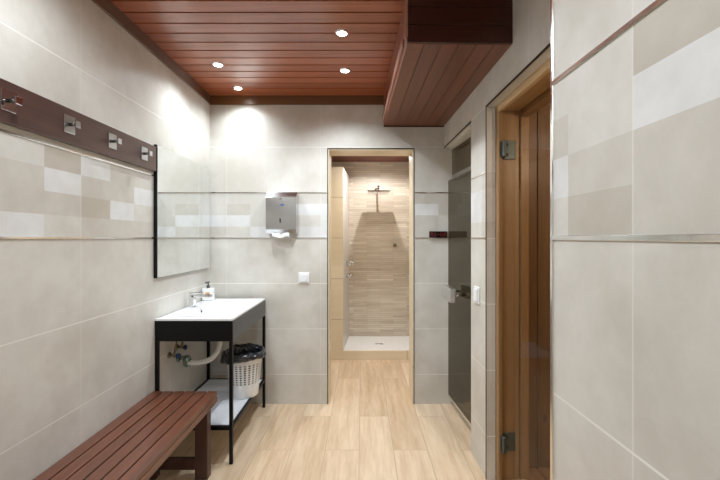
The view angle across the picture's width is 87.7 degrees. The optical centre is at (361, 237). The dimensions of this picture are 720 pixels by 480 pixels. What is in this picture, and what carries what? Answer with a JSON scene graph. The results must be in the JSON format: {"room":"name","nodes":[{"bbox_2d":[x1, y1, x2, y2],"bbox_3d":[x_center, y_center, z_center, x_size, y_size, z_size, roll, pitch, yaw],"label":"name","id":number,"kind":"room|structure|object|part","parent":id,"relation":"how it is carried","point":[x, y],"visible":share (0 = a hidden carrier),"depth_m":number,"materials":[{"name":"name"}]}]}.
{"room":"changing room","nodes":[
{"label":"changing room","id":0,"kind":"room"},
{"bbox_2d":[0,0,209,479],"bbox_3d":[-1.286,0.098,0.725,0.100,2.505,4.650,0,0,0],"label":"wall","id":1,"kind":"structure","parent":0,"point":[78,316],"depth_m":1.65,"materials":[{"name":"tile"}]},
{"bbox_2d":[0,128,153,175],"bbox_3d":[-1.234,-0.369,0.725,0.004,0.009,4.650,0,0,0],"label":"trim","id":2,"kind":"structure","parent":1,"relation":"attached to","point":[2,130],"depth_m":1.56,"materials":[{"name":"silver metal"}]},
{"bbox_2d":[0,237,153,238],"bbox_3d":[-1.234,0.000,0.725,0.004,0.009,4.650,0,0,0],"label":"trim","id":3,"kind":"structure","parent":1,"relation":"attached to","point":[0,237],"depth_m":1.62,"materials":[{"name":"silver metal"}]},
{"bbox_2d":[0,78,155,170],"bbox_3d":[-1.205,-0.466,1.008,0.060,0.146,2.415,0,0,0],"label":"hook rail","id":4,"kind":"object","parent":1,"relation":"attached to","point":[20,108],"visible":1,"depth_m":1.54,"materials":[{"name":"brown wood"}]},
{"bbox_3d":[-1.178,-0.470,1.286,0.006,0.026,0.026,0,0,0],"label":"knob","id":5,"kind":"part","parent":4,"relation":"part of","materials":[{"name":"silver metal"}]},
{"bbox_3d":[-1.178,-0.470,1.554,0.006,0.026,0.026,0,0,0],"label":"knob","id":6,"kind":"part","parent":4,"relation":"part of","materials":[{"name":"silver metal"}]},
{"bbox_2d":[92,0,210,103],"bbox_3d":[-1.230,-1.119,0.719,0.012,0.071,4.638,0,0,0],"label":"trim","id":7,"kind":"structure","parent":1,"relation":"attached to","point":[107,6],"depth_m":2.15,"materials":[{"name":"brown wood"}]},
{"bbox_2d":[167,341,179,357],"bbox_3d":[-1.202,0.670,2.404,0.065,0.202,0.047,0,0,0],"label":"valve","id":8,"kind":"object","parent":1,"relation":"attached to","point":[174,354],"visible":0.8,"depth_m":2.39,"materials":[{"name":"gold metal"}]},
{"bbox_2d":[176,341,186,349],"bbox_3d":[-1.202,0.658,2.503,0.065,0.177,0.047,0,0,0],"label":"valve","id":9,"kind":"object","parent":1,"relation":"attached to","point":[182,346],"visible":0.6,"depth_m":2.49,"materials":[{"name":"gold metal"}]},
{"bbox_2d":[154,144,209,277],"bbox_3d":[-1.224,-0.159,2.606,0.022,0.793,0.768,0,0,0],"label":"wall mirror","id":10,"kind":"object","parent":1,"relation":"attached to","point":[181,184],"visible":1,"depth_m":2.51,"materials":[{"name":"black mirror"}]},
{"bbox_2d":[110,0,403,95],"bbox_3d":[0.007,-1.180,0.714,2.586,0.050,4.771,0,0,0],"label":"ceiling","id":11,"kind":"structure","parent":0,"point":[264,47],"depth_m":2.18,"materials":[{"name":"brown wood"}]},
{"bbox_2d":[212,62,223,67],"bbox_3d":[-0.959,-1.152,2.496,0.076,0.006,0.076,0,0,0],"label":"recessed light","id":12,"kind":"object","parent":11,"relation":"in","point":[215,64],"visible":1,"depth_m":2.49,"materials":[{"name":"silver metal"}]},
{"bbox_2d":[233,86,242,89],"bbox_3d":[-0.955,-1.152,2.887,0.076,0.006,0.076,0,0,0],"label":"recessed light","id":13,"kind":"object","parent":11,"relation":"in","point":[234,87],"visible":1,"depth_m":2.88,"materials":[{"name":"silver metal"}]},
{"bbox_2d":[335,29,348,36],"bbox_3d":[-0.113,-1.152,2.112,0.076,0.006,0.076,0,0,0],"label":"recessed light","id":14,"kind":"object","parent":11,"relation":"in","point":[341,32],"visible":1,"depth_m":2.11,"materials":[{"name":"silver metal"}]},
{"bbox_2d":[340,68,350,72],"bbox_3d":[-0.117,-1.152,2.585,0.076,0.006,0.076,0,0,0],"label":"recessed light","id":15,"kind":"object","parent":11,"relation":"in","point":[342,70],"visible":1,"depth_m":2.58,"materials":[{"name":"silver metal"}]},
{"bbox_2d":[210,105,452,403],"bbox_3d":[0.332,0.098,3.160,3.136,2.505,0.220,0,0,0],"label":"wall","id":16,"kind":"structure","parent":0,"point":[254,148],"depth_m":3.05,"materials":[{"name":"tile"}]},
{"bbox_2d":[210,237,326,238],"bbox_3d":[-0.762,0.000,3.048,0.948,0.009,0.004,0,0,0],"label":"trim","id":17,"kind":"structure","parent":16,"relation":"attached to","point":[210,237],"depth_m":3.05,"materials":[{"name":"silver metal"}]},
{"bbox_2d":[210,192,326,192],"bbox_3d":[-0.762,-0.369,3.048,0.948,0.009,0.004,0,0,0],"label":"trim","id":18,"kind":"structure","parent":16,"relation":"attached to","point":[210,192],"depth_m":3.05,"materials":[{"name":"silver metal"}]},
{"bbox_2d":[266,192,297,233],"bbox_3d":[-0.637,-0.200,2.995,0.240,0.330,0.107,0,0,0],"label":"paper towel dispenser","id":19,"kind":"object","parent":16,"relation":"attached to","point":[281,207],"visible":0.99,"depth_m":2.94,"materials":[{"name":"metal"}]},
{"bbox_2d":[272,233,289,237],"bbox_3d":[-0.638,-0.022,2.952,0.146,0.039,0.035,0,0,0],"label":"paper towel","id":20,"kind":"object","parent":19,"relation":"attached to","point":[278,235],"visible":1,"depth_m":2.95,"materials":[{"name":"white paper"}]},
{"bbox_2d":[210,96,383,104],"bbox_3d":[-0.518,-1.118,3.044,1.436,0.074,0.012,0,0,0],"label":"trim","id":21,"kind":"structure","parent":16,"relation":"attached to","point":[215,100],"depth_m":3.04,"materials":[{"name":"brown wood"}]},
{"bbox_2d":[298,272,308,282],"bbox_3d":[-0.472,0.324,3.042,0.090,0.087,0.017,0,0,0],"label":"light switch","id":22,"kind":"object","parent":16,"relation":"attached to","point":[303,277],"visible":1,"depth_m":3.04,"materials":[{"name":"white plastic"}]},
{"bbox_2d":[328,149,412,403],"bbox_3d":[0.071,0.312,3.163,0.697,2.075,0.219,0,0,0],"label":"door frame","id":23,"kind":"structure","parent":16,"relation":"in","point":[331,152],"depth_m":3.11,"materials":[{"name":"brown wood"}]},
{"bbox_2d":[327,148,413,403],"bbox_3d":[0.071,0.309,3.050,0.709,2.081,0.008,0,0,0],"label":"trim","id":24,"kind":"structure","parent":16,"relation":"attached to","point":[327,148],"depth_m":3.05,"materials":[{"name":"metal"}]},
{"bbox_2d":[415,237,447,238],"bbox_3d":[0.586,0.000,3.048,0.309,0.009,0.004,0,0,0],"label":"trim","id":25,"kind":"structure","parent":16,"relation":"attached to","point":[415,237],"depth_m":3.05,"materials":[{"name":"silver metal"}]},
{"bbox_2d":[415,192,447,192],"bbox_3d":[0.586,-0.369,3.048,0.309,0.009,0.004,0,0,0],"label":"trim","id":26,"kind":"structure","parent":16,"relation":"attached to","point":[415,192],"depth_m":3.05,"materials":[{"name":"silver metal"}]},
{"bbox_2d":[429,231,446,237],"bbox_3d":[0.618,-0.028,3.039,0.145,0.052,0.021,0,0,0],"label":"digital display","id":27,"kind":"object","parent":16,"relation":"attached to","point":[432,234],"visible":1,"depth_m":3.03,"materials":[{"name":"black plastic"}]},
{"bbox_2d":[331,167,348,359],"bbox_3d":[-0.263,0.282,4.465,0.195,2.135,0.630,0,0,0],"label":"wall partition","id":28,"kind":"structure","parent":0,"point":[339,176],"depth_m":4.15,"materials":[{"name":"beige tile"}]},
{"bbox_2d":[346,258,353,265],"bbox_3d":[-0.142,0.280,4.450,0.085,0.100,0.060,0,0,0],"label":"shower mixer","id":29,"kind":"object","parent":28,"relation":"attached to","point":[348,263],"visible":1,"depth_m":4.43,"materials":[{"name":"silver metal"}]},
{"bbox_2d":[156,360,549,479],"bbox_3d":[0.386,1.370,1.280,3.444,0.080,5.760,0,0,0],"label":"floor","id":30,"kind":"structure","parent":0,"point":[370,427],"depth_m":2.51,"materials":[{"name":"beige wood"}]},
{"bbox_2d":[33,391,217,479],"bbox_3d":[-1.036,1.125,1.377,0.383,0.450,1.655,0,0,0],"label":"slatted bench","id":31,"kind":"object","parent":30,"relation":"on","point":[139,443],"visible":1,"depth_m":1.74,"materials":[{"name":"brown wood"}]},
{"bbox_3d":[-1.187,1.155,2.115,0.070,0.391,0.050,0,0,0],"label":"leg","id":32,"kind":"part","parent":31,"relation":"part of","materials":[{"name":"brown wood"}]},
{"bbox_3d":[-1.035,0.942,1.377,0.380,0.032,1.635,0,0,0],"label":"rail","id":33,"kind":"part","parent":31,"relation":"part of","materials":[{"name":"brown wood"}]},
{"bbox_3d":[-0.897,1.155,2.115,0.070,0.391,0.050,0,0,0],"label":"leg","id":34,"kind":"part","parent":31,"relation":"part of","materials":[{"name":"brown wood"}]},
{"bbox_2d":[155,298,265,464],"bbox_3d":[-1.002,0.916,2.616,0.463,0.868,0.768,0,0,0],"label":"stand","id":35,"kind":"object","parent":30,"relation":"on","point":[219,319],"visible":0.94,"depth_m":2.31,"materials":[{"name":"black metal"}]},
{"bbox_3d":[-1.224,0.984,2.243,0.020,0.733,0.018,0,0,0],"label":"leg","id":36,"kind":"part","parent":35,"relation":"part of","materials":[{"name":"black metal"}]},
{"bbox_3d":[-1.002,0.555,2.239,0.463,0.122,0.011,0,0,0],"label":"apron panel","id":37,"kind":"part","parent":35,"relation":"part of","materials":[{"name":"black metal"}]},
{"bbox_2d":[176,341,222,366],"bbox_3d":[-1.092,0.713,2.549,0.307,0.299,0.091,0,0,-19],"label":"trap","id":38,"kind":"object","parent":35,"relation":"attached to","point":[187,361],"visible":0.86,"depth_m":2.52,"materials":[{"name":"plastic"}]},
{"bbox_2d":[188,292,211,307],"bbox_3d":[-1.129,0.429,2.616,0.157,0.106,0.044,0,0,0],"label":"tap","id":39,"kind":"object","parent":35,"relation":"on","point":[192,297],"visible":1,"depth_m":2.60,"materials":[{"name":"silver metal"}]},
{"bbox_3d":[-1.117,0.403,2.616,0.135,0.018,0.036,0,0,0],"label":"spout","id":40,"kind":"part","parent":39,"relation":"part of","materials":[{"name":"silver metal"}]},
{"bbox_2d":[202,281,214,300],"bbox_3d":[-1.185,0.409,2.882,0.084,0.146,0.065,0,0,0],"label":"soap dispenser","id":41,"kind":"object","parent":35,"relation":"on","point":[208,290],"visible":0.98,"depth_m":2.87,"materials":[{"name":"white plastic"}]},
{"bbox_2d":[202,288,214,300],"bbox_3d":[-1.185,0.433,2.890,0.084,0.096,0.050,0,0,0],"label":"bottle","id":42,"kind":"object","parent":41,"relation":"attached to","point":[206,290],"depth_m":2.87,"materials":[{"name":"white plastic"}]},
{"bbox_3d":[-1.224,0.984,2.991,0.020,0.733,0.018,0,0,0],"label":"leg","id":43,"kind":"part","parent":35,"relation":"part of","materials":[{"name":"black metal"}]},
{"bbox_2d":[155,298,265,320],"bbox_3d":[-1.002,0.525,2.616,0.463,0.086,0.768,0,0,0],"label":"basin","id":44,"kind":"object","parent":35,"relation":"in","point":[219,309],"depth_m":2.68,"materials":[{"name":"white ceramic"}]},
{"bbox_3d":[-1.003,1.133,2.616,0.462,0.023,0.768,0,0,0],"label":"shelf frame","id":45,"kind":"part","parent":35,"relation":"part of","materials":[{"name":"black metal"}]},
{"bbox_2d":[196,379,261,424],"bbox_3d":[-1.003,1.129,2.616,0.422,0.012,0.728,0,0,0],"label":"shelf","id":46,"kind":"object","parent":35,"relation":"attached to","point":[220,411],"depth_m":2.54,"materials":[{"name":"white"}]},
{"bbox_3d":[-0.782,0.984,2.243,0.020,0.733,0.018,0,0,0],"label":"leg","id":47,"kind":"part","parent":35,"relation":"part of","materials":[{"name":"black metal"}]},
{"bbox_2d":[227,358,261,399],"bbox_3d":[-0.846,0.971,2.700,0.256,0.303,0.256,0,0,0],"label":"basket","id":48,"kind":"object","parent":35,"relation":"on","point":[246,391],"visible":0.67,"depth_m":2.61,"materials":[{"name":"white plastic"}]},
{"bbox_2d":[220,343,265,385],"bbox_3d":[-0.848,0.932,2.695,0.315,0.281,0.320,0,0,0],"label":"liner","id":49,"kind":"object","parent":48,"relation":"in","point":[246,352],"visible":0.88,"depth_m":2.63,"materials":[{"name":"black plastic"}]},
{"bbox_3d":[-0.777,0.555,2.622,0.011,0.122,0.756,0,0,0],"label":"apron panel","id":50,"kind":"part","parent":35,"relation":"part of","materials":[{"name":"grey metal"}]},
{"bbox_3d":[-0.782,0.984,2.991,0.020,0.733,0.018,0,0,0],"label":"leg","id":51,"kind":"part","parent":35,"relation":"part of","materials":[{"name":"black metal"}]},
{"bbox_2d":[343,350,408,359],"bbox_3d":[0.205,1.300,4.165,0.830,0.100,0.030,0,0,0],"label":"kerb","id":52,"kind":"object","parent":30,"relation":"on","point":[347,354],"visible":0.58,"depth_m":4.15,"materials":[{"name":"brown wood"}]},
{"bbox_2d":[344,336,408,349],"bbox_3d":[0.206,1.298,4.480,0.823,0.104,0.598,0,0,0],"label":"shower tray","id":53,"kind":"object","parent":30,"relation":"on","point":[353,342],"visible":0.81,"depth_m":4.44,"materials":[{"name":"ceramic"}]},
{"bbox_2d":[331,162,408,335],"bbox_3d":[-0.090,0.185,4.830,1.420,2.330,0.100,0,0,0],"label":"wall","id":54,"kind":"structure","parent":0,"point":[379,285],"depth_m":4.78,"materials":[{"name":"tile"}]},
{"bbox_2d":[367,186,389,194],"bbox_3d":[0.190,-0.581,4.530,0.260,0.112,0.500,0,0,0],"label":"shower head","id":55,"kind":"object","parent":54,"relation":"attached to","point":[377,191],"visible":1,"depth_m":4.35},
{"bbox_3d":[0.190,-0.535,4.410,0.260,0.022,0.260,0,0,0],"label":"spray plate","id":56,"kind":"part","parent":55,"relation":"part of","materials":[{"name":"silver metal"}]},
{"bbox_2d":[331,156,408,161],"bbox_3d":[-0.090,-0.995,4.085,1.620,0.050,1.630,0,0,0],"label":"ceiling","id":57,"kind":"structure","parent":0,"point":[333,158],"depth_m":4.61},
{"bbox_2d":[444,0,549,479],"bbox_3d":[0.724,0.098,1.985,0.050,2.505,2.170,0,0,-2],"label":"wall","id":58,"kind":"structure","parent":0,"point":[531,18],"depth_m":2.10,"materials":[{"name":"stone"}]},
{"bbox_2d":[382,0,512,126],"bbox_3d":[0.436,-1.031,2.401,0.544,0.258,1.321,0,0,0],"label":"bulkhead","id":59,"kind":"object","parent":58,"relation":"attached to","point":[444,49],"depth_m":1.89,"materials":[{"name":"brown wood"}]},
{"bbox_3d":[0.199,-1.041,2.402,0.012,0.232,1.293,0,0,-1],"label":"panel","id":60,"kind":"part","parent":59,"relation":"part of","materials":[{"name":"brown wood"}]},
{"bbox_3d":[0.458,-1.036,1.756,0.498,0.247,0.012,0,0,-1],"label":"panel","id":61,"kind":"part","parent":59,"relation":"part of","materials":[{"name":"brown wood"}]},
{"bbox_2d":[442,137,470,428],"bbox_3d":[0.708,0.315,2.688,0.188,2.070,0.718,0,0,-5],"label":"door","id":62,"kind":"structure","parent":58,"relation":"in","point":[457,292],"depth_m":2.76,"materials":[{"name":"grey glass"}]},
{"bbox_3d":[0.639,0.407,2.765,0.042,0.099,0.270,0,0,0],"label":"handle","id":63,"kind":"part","parent":62,"relation":"part of","materials":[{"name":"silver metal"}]},
{"bbox_3d":[0.735,1.274,2.700,0.014,0.020,0.697,0,0,-5],"label":"rail","id":64,"kind":"part","parent":62,"relation":"part of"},
{"bbox_3d":[0.768,-0.615,2.704,0.008,0.206,0.698,0,0,-5],"label":"transom glass","id":65,"kind":"part","parent":62,"relation":"part of","materials":[{"name":"glass"}]},
{"bbox_3d":[0.781,1.323,2.695,0.040,0.055,0.718,0,0,-5],"label":"sill","id":66,"kind":"part","parent":62,"relation":"part of","materials":[{"name":"beige wood"}]},
{"bbox_2d":[444,121,470,147],"bbox_3d":[0.677,-0.734,2.706,0.006,0.011,0.682,0,0,-2],"label":"trim","id":67,"kind":"structure","parent":58,"relation":"attached to","point":[453,138],"depth_m":2.70,"materials":[{"name":"metal"}]},
{"bbox_2d":[450,107,495,148],"bbox_3d":[0.780,-0.786,2.694,0.115,0.128,0.713,0,0,-2],"label":"trim","id":68,"kind":"structure","parent":58,"relation":"attached to","point":[467,134],"depth_m":2.75,"materials":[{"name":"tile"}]},
{"bbox_2d":[473,286,479,304],"bbox_3d":[0.683,0.341,2.241,0.017,0.102,0.085,0,0,-2],"label":"light switch","id":69,"kind":"object","parent":58,"relation":"attached to","point":[476,290],"visible":1,"depth_m":2.21,"materials":[{"name":"white plastic"}]},
{"bbox_2d":[485,43,549,479],"bbox_3d":[0.828,0.304,1.650,0.243,2.091,0.955,0,0,-2],"label":"door frame","id":70,"kind":"structure","parent":58,"relation":"in","point":[511,126],"depth_m":2.09,"materials":[{"name":"wood"}]},
{"bbox_3d":[0.762,0.312,2.091,0.029,2.075,0.051,0,0,0],"label":"jamb casing","id":71,"kind":"part","parent":70,"relation":"part of","materials":[{"name":"brown wood"}]},
{"bbox_3d":[0.826,-0.716,1.650,0.130,0.038,0.895,0,0,-2],"label":"head casing","id":72,"kind":"part","parent":70,"relation":"part of","materials":[{"name":"brown wood"}]},
{"bbox_3d":[0.924,0.307,1.668,0.048,2.085,0.925,0,0,-2],"label":"casing","id":73,"kind":"part","parent":70,"relation":"part of","materials":[{"name":"brown wood"}]},
{"bbox_2d":[529,103,549,468],"bbox_3d":[1.526,0.250,2.188,1.192,2.200,0.015,0,0,0],"label":"wall","id":74,"kind":"structure","parent":0,"point":[539,122],"depth_m":2.18,"materials":[{"name":"brown wood"}]},
{"bbox_2d":[554,0,719,479],"bbox_3d":[0.524,0.098,-0.349,0.060,2.505,2.500,0,0,-2],"label":"wall","id":75,"kind":"structure","parent":0,"point":[637,123],"depth_m":0.63,"materials":[{"name":"tile"}]},
{"bbox_2d":[550,0,553,479],"bbox_3d":[0.459,0.098,0.899,0.012,2.504,0.012,0,0,0],"label":"trim","id":76,"kind":"structure","parent":75,"relation":"attached to","point":[551,1],"depth_m":0.90,"materials":[{"name":"silver metal"}]},
{"bbox_2d":[552,0,665,84],"bbox_3d":[0.492,-0.369,-0.350,0.004,0.011,2.499,0,0,-2],"label":"trim","id":77,"kind":"structure","parent":75,"relation":"attached to","point":[656,3],"depth_m":0.69,"materials":[{"name":"metal"}]},
{"bbox_2d":[552,234,719,241],"bbox_3d":[0.492,0.000,-0.350,0.004,0.011,2.499,0,0,-2],"label":"trim","id":78,"kind":"structure","parent":75,"relation":"attached to","point":[659,237],"depth_m":0.60,"materials":[{"name":"silver metal"}]}
]}

